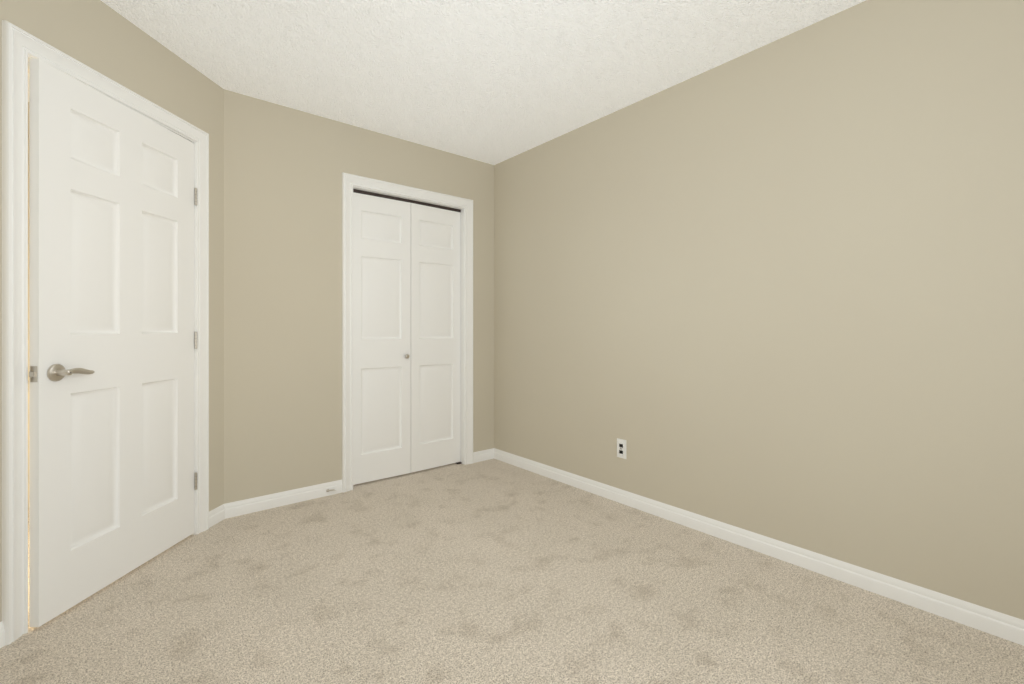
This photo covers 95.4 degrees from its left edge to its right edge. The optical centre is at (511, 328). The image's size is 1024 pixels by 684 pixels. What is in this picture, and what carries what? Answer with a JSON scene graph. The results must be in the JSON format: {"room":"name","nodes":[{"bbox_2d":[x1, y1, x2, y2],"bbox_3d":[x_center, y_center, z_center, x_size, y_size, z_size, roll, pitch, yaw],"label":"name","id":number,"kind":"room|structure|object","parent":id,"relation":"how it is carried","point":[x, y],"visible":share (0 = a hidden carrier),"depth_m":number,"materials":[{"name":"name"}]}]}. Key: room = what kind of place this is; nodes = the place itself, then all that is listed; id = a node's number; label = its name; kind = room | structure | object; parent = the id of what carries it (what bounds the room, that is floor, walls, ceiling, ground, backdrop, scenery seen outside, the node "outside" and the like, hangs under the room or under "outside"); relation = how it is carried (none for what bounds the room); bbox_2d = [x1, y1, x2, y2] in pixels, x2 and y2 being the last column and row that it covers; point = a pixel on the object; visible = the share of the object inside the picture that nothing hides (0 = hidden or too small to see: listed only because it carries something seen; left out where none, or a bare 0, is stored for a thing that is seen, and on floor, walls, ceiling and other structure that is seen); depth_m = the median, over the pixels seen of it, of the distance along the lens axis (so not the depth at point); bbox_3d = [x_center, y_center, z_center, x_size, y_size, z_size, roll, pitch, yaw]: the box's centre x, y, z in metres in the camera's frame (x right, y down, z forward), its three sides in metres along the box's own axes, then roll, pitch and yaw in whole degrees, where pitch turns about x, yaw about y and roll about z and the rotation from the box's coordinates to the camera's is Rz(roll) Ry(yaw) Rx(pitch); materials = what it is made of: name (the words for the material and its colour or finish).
{"room":"empty bedroom","nodes":[
{"label":"empty bedroom","id":0,"kind":"room"},
{"bbox_2d":[0,0,223,621],"bbox_3d":[-1.758,-0.140,2.022,0.120,2.440,1.470,0,0,5],"label":"wall","id":1,"kind":"structure","parent":0,"point":[101,37],"depth_m":2.20,"materials":[{"name":"beige paint"}]},
{"bbox_2d":[2,20,208,644],"bbox_3d":[-1.744,0.015,2.055,0.142,2.129,0.930,0,0,5],"label":"door frame","id":2,"kind":"structure","parent":1,"relation":"attached to","point":[19,45],"depth_m":1.64,"materials":[{"name":"white paint"}]},
{"bbox_2d":[29,58,196,626],"bbox_3d":[-1.664,0.052,2.048,0.092,2.032,0.790,0,0,2],"label":"entry door","id":3,"kind":"structure","parent":1,"relation":"in","point":[112,339],"depth_m":1.92,"materials":[{"name":"white paint"}]},
{"bbox_2d":[224,89,493,503],"bbox_3d":[-0.905,-0.140,3.335,2.106,2.440,0.120,0,0,-40],"label":"wall","id":4,"kind":"structure","parent":0,"point":[285,167],"depth_m":2.90,"materials":[{"name":"beige paint"}]},
{"bbox_2d":[209,480,341,527],"bbox_3d":[-1.385,1.039,2.791,0.765,0.082,0.105,0,0,-40],"label":"baseboard","id":5,"kind":"structure","parent":4,"relation":"attached to","point":[239,508],"depth_m":2.80,"materials":[{"name":"white paint"}]},
{"bbox_2d":[342,172,472,492],"bbox_3d":[-0.753,0.026,3.446,1.044,2.107,0.142,0,0,-40],"label":"closet door","id":6,"kind":"structure","parent":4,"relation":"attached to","point":[365,191],"depth_m":3.40,"materials":[{"name":"white paint"}]},
{"bbox_2d":[28,0,865,164],"bbox_3d":[-0.987,-1.435,1.565,4.950,0.150,5.700,0,0,-40],"label":"ceiling","id":7,"kind":"structure","parent":0,"point":[493,82],"depth_m":2.30,"materials":[{"name":"white paint"}]},
{"bbox_2d":[0,459,1023,683],"bbox_3d":[-0.987,1.155,1.565,4.950,0.150,5.700,0,0,-40],"label":"floor","id":8,"kind":"structure","parent":0,"point":[492,571],"depth_m":1.79,"materials":[{"name":"beige carpet"}]},
{"bbox_2d":[494,0,1023,619],"bbox_3d":[1.104,-0.140,2.467,0.120,2.440,4.020,0,0,-40],"label":"wall","id":9,"kind":"structure","parent":0,"point":[774,290],"depth_m":2.10,"materials":[{"name":"beige paint"}]},
{"bbox_2d":[617,438,625,458],"bbox_3d":[0.677,0.745,2.882,0.008,0.116,0.070,0,0,-40],"label":"outlet","id":10,"kind":"object","parent":9,"relation":"attached to","point":[621,448],"visible":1,"depth_m":2.88,"materials":[{"name":"white plastic"}]},
{"bbox_2d":[488,448,1023,645],"bbox_3d":[1.052,1.039,2.424,0.013,0.082,3.780,0,0,-40],"label":"baseboard","id":11,"kind":"structure","parent":9,"relation":"attached to","point":[995,623],"depth_m":2.08,"materials":[{"name":"white paint"}]}
]}

